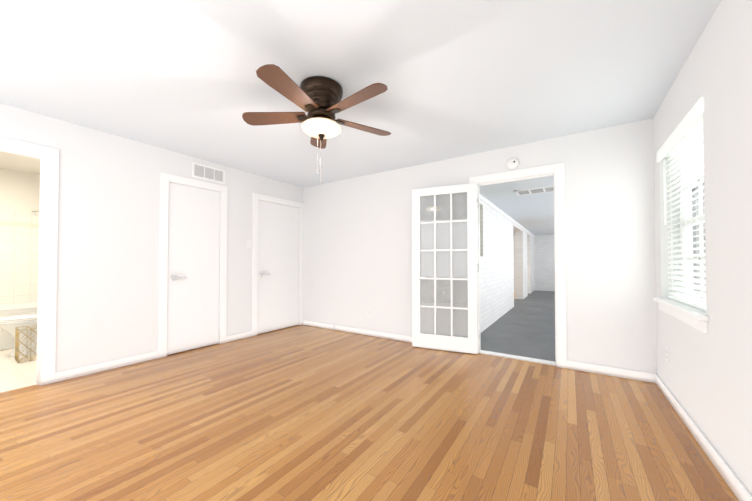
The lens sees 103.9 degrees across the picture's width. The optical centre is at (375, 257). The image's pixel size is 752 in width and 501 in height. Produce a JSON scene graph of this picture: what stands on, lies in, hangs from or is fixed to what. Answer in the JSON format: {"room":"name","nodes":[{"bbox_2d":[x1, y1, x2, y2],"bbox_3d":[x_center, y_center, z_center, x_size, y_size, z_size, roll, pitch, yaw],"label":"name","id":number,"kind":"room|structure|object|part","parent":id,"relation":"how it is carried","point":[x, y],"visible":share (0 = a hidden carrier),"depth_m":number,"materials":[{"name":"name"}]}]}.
{"room":"empty bedroom","nodes":[
{"label":"empty bedroom","id":0,"kind":"room"},
{"bbox_2d":[0,168,39,212],"bbox_3d":[-4.561,-0.065,2.866,2.700,2.400,2.740,-1,-1,33],"label":"wall","id":1,"kind":"structure","parent":0,"point":[20,191],"depth_m":4.26,"materials":[{"name":"white paint"}]},
{"bbox_2d":[0,210,38,304],"bbox_3d":[-5.598,0.236,3.544,0.018,1.820,2.540,-1,-1,33],"label":"wall tile","id":2,"kind":"structure","parent":1,"relation":"attached to","point":[19,242],"depth_m":4.23,"materials":[{"name":"white tile"}]},
{"bbox_2d":[0,103,302,372],"bbox_3d":[-2.520,-0.056,3.402,0.120,2.400,4.320,-1,-1,33],"label":"wall","id":3,"kind":"structure","parent":0,"point":[107,303],"depth_m":3.03,"materials":[{"name":"white paint"}]},
{"bbox_2d":[167,182,220,354],"bbox_3d":[-2.249,0.130,3.693,0.090,2.017,0.626,-1,-1,33],"label":"closet door","id":4,"kind":"structure","parent":3,"relation":"in","point":[193,266],"depth_m":3.66,"materials":[{"name":"white paint"}]},
{"bbox_2d":[192,162,224,183],"bbox_3d":[-2.170,-1.092,3.833,0.010,0.185,0.415,-1,-1,33],"label":"air vent","id":5,"kind":"object","parent":3,"relation":"in","point":[205,172],"visible":1,"depth_m":3.82,"materials":[{"name":"white metal"}]},
{"bbox_2d":[257,200,299,333],"bbox_3d":[-1.543,0.148,4.764,0.090,2.017,0.831,-1,-1,33],"label":"closet door","id":6,"kind":"structure","parent":3,"relation":"in","point":[278,266],"depth_m":4.73,"materials":[{"name":"white paint"}]},
{"bbox_2d":[0,0,720,187],"bbox_3d":[-1.850,-1.300,2.586,7.560,0.060,5.220,-1,-1,33],"label":"ceiling","id":7,"kind":"structure","parent":0,"point":[458,78],"depth_m":2.01,"materials":[{"name":"white paint"}]},
{"bbox_2d":[242,64,390,181],"bbox_3d":[-0.399,-0.936,2.188,1.158,0.681,1.165,-1,-1,33],"label":"fan","id":8,"kind":"object","parent":7,"relation":"hanging from","point":[318,100],"visible":1,"depth_m":2.11,"materials":[{"name":"brown wood"}]},
{"bbox_3d":[-0.411,-0.966,2.220,0.292,0.085,0.292,-1,-1,33],"label":"lamp shade","id":9,"kind":"part","parent":8,"relation":"part of","materials":[{"name":"beige glass"}]},
{"bbox_2d":[0,325,738,500],"bbox_3d":[-1.883,1.155,2.567,7.280,0.050,5.020,-1,-1,33],"label":"floor","id":10,"kind":"structure","parent":0,"point":[302,413],"depth_m":1.90,"materials":[{"name":"brown wood"}]},
{"bbox_2d":[0,313,36,356],"bbox_3d":[-4.102,0.745,3.605,0.490,0.805,0.728,-1,-1,33],"label":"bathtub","id":11,"kind":"object","parent":10,"relation":"on","point":[8,324],"visible":0.4,"depth_m":3.42,"materials":[{"name":"white ceramic"}]},
{"bbox_2d":[0,302,37,350],"bbox_3d":[-5.277,0.892,3.314,0.766,0.500,2.524,-1,-1,33],"label":"bathtub","id":12,"kind":"object","parent":10,"relation":"on","point":[7,341],"depth_m":3.71,"materials":[{"name":"white ceramic"}]},
{"bbox_2d":[15,325,36,362],"bbox_3d":[-3.829,0.958,3.361,0.225,0.356,0.346,-1,-1,33],"label":"wire basket","id":13,"kind":"object","parent":10,"relation":"on","point":[17,354],"visible":0.38,"depth_m":3.24,"materials":[{"name":"gold metal"}]},
{"bbox_2d":[303,118,656,373],"bbox_3d":[0.680,-0.047,3.953,4.860,2.400,0.120,-1,-1,33],"label":"wall","id":14,"kind":"structure","parent":0,"point":[357,246],"depth_m":3.29,"materials":[{"name":"white paint"}]},
{"bbox_2d":[0,137,751,500],"bbox_3d":[-0.585,0.064,2.207,4.696,2.120,4.456,-1,-1,33],"label":"trim","id":15,"kind":"structure","parent":14,"relation":"attached to","point":[48,157],"depth_m":3.05,"materials":[{"name":"white paint"}]},
{"bbox_2d":[412,183,478,353],"bbox_3d":[0.839,0.130,3.644,0.804,2.019,0.139,0,-1,24],"label":"french door","id":16,"kind":"structure","parent":14,"relation":"in","point":[455,343],"depth_m":3.62,"materials":[{"name":"white paint"}]},
{"bbox_2d":[506,157,518,169],"bbox_3d":[1.535,-1.058,3.313,0.132,0.132,0.036,-1,-1,33],"label":"smoke detector","id":17,"kind":"object","parent":14,"relation":"attached to","point":[512,163],"visible":1,"depth_m":3.30,"materials":[{"name":"white plastic"}]},
{"bbox_2d":[480,200,534,331],"bbox_3d":[3.521,0.150,7.647,0.220,2.130,9.180,-1,-1,33],"label":"brick wall","id":18,"kind":"structure","parent":0,"point":[497,229],"depth_m":5.90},
{"bbox_2d":[480,194,534,236],"bbox_3d":[3.621,-0.881,7.598,0.020,0.070,9.180,-1,-1,33],"label":"crown molding","id":19,"kind":"structure","parent":18,"relation":"attached to","point":[490,204],"depth_m":5.90,"materials":[{"name":"white paint"}]},
{"bbox_2d":[513,231,514,291],"bbox_3d":[3.033,0.158,9.633,2.780,2.180,4.600,-1,-1,33],"label":"wall","id":20,"kind":"structure","parent":0,"point":[513,231],"depth_m":10.89,"materials":[{"name":"white paint"}]},
{"bbox_2d":[481,290,555,361],"bbox_3d":[4.626,1.228,6.907,2.860,0.050,9.170,-1,-1,33],"label":"floor","id":21,"kind":"structure","parent":0,"point":[524,327],"depth_m":4.70,"materials":[{"name":"concrete"}]},
{"bbox_2d":[534,235,554,290],"bbox_3d":[7.217,0.203,10.769,2.960,2.130,0.100,-1,-1,33],"label":"wall","id":22,"kind":"structure","parent":0,"point":[544,271],"depth_m":11.23,"materials":[{"name":"white paint"}]},
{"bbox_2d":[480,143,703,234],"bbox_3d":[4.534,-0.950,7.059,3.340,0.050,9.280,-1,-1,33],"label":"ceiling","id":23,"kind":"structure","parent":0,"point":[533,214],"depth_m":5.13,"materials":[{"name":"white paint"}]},
{"bbox_2d":[514,186,553,195],"bbox_3d":[2.565,-0.968,4.122,1.100,0.012,0.350,-1,-1,33],"label":"ceiling vent","id":24,"kind":"object","parent":23,"relation":"in","point":[547,189],"visible":0.42,"depth_m":4.26,"materials":[{"name":"white metal"}]},
{"bbox_2d":[692,183,705,292],"bbox_3d":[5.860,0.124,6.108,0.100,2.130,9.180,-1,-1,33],"label":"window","id":25,"kind":"structure","parent":0,"point":[695,233],"depth_m":4.13,"materials":[{"name":"glass"}]},
{"bbox_2d":[653,0,751,494],"bbox_3d":[1.381,-0.101,0.762,0.180,2.400,4.440,-1,-1,33],"label":"wall","id":26,"kind":"structure","parent":0,"point":[706,379],"depth_m":1.52,"materials":[{"name":"white paint"}]},
{"bbox_2d":[666,347,668,362],"bbox_3d":[2.323,0.776,2.350,0.008,0.116,0.070,-1,-1,33],"label":"electrical outlet","id":27,"kind":"object","parent":26,"relation":"attached to","point":[667,354],"visible":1,"depth_m":2.34,"materials":[{"name":"white plastic"}]},
{"bbox_2d":[653,297,708,333],"bbox_3d":[2.178,0.386,2.061,0.165,0.101,1.060,-1,-1,33],"label":"window sill","id":28,"kind":"structure","parent":26,"relation":"attached to","point":[695,317],"depth_m":1.92,"materials":[{"name":"white paint"}]},
{"bbox_2d":[657,97,705,310],"bbox_3d":[2.179,-0.290,2.067,0.107,1.238,1.012,-1,-1,33],"label":"window blind slats","id":29,"kind":"object","parent":26,"relation":"attached to","point":[687,131],"visible":0.73,"depth_m":2.07,"materials":[{"name":"white plastic"}]},
{"bbox_2d":[679,130,705,298],"bbox_3d":[2.272,-0.280,2.010,0.060,1.240,0.980,-1,-1,33],"label":"window","id":30,"kind":"structure","parent":26,"relation":"in","point":[690,222],"depth_m":2.37,"materials":[{"name":"white paint"}]}
]}

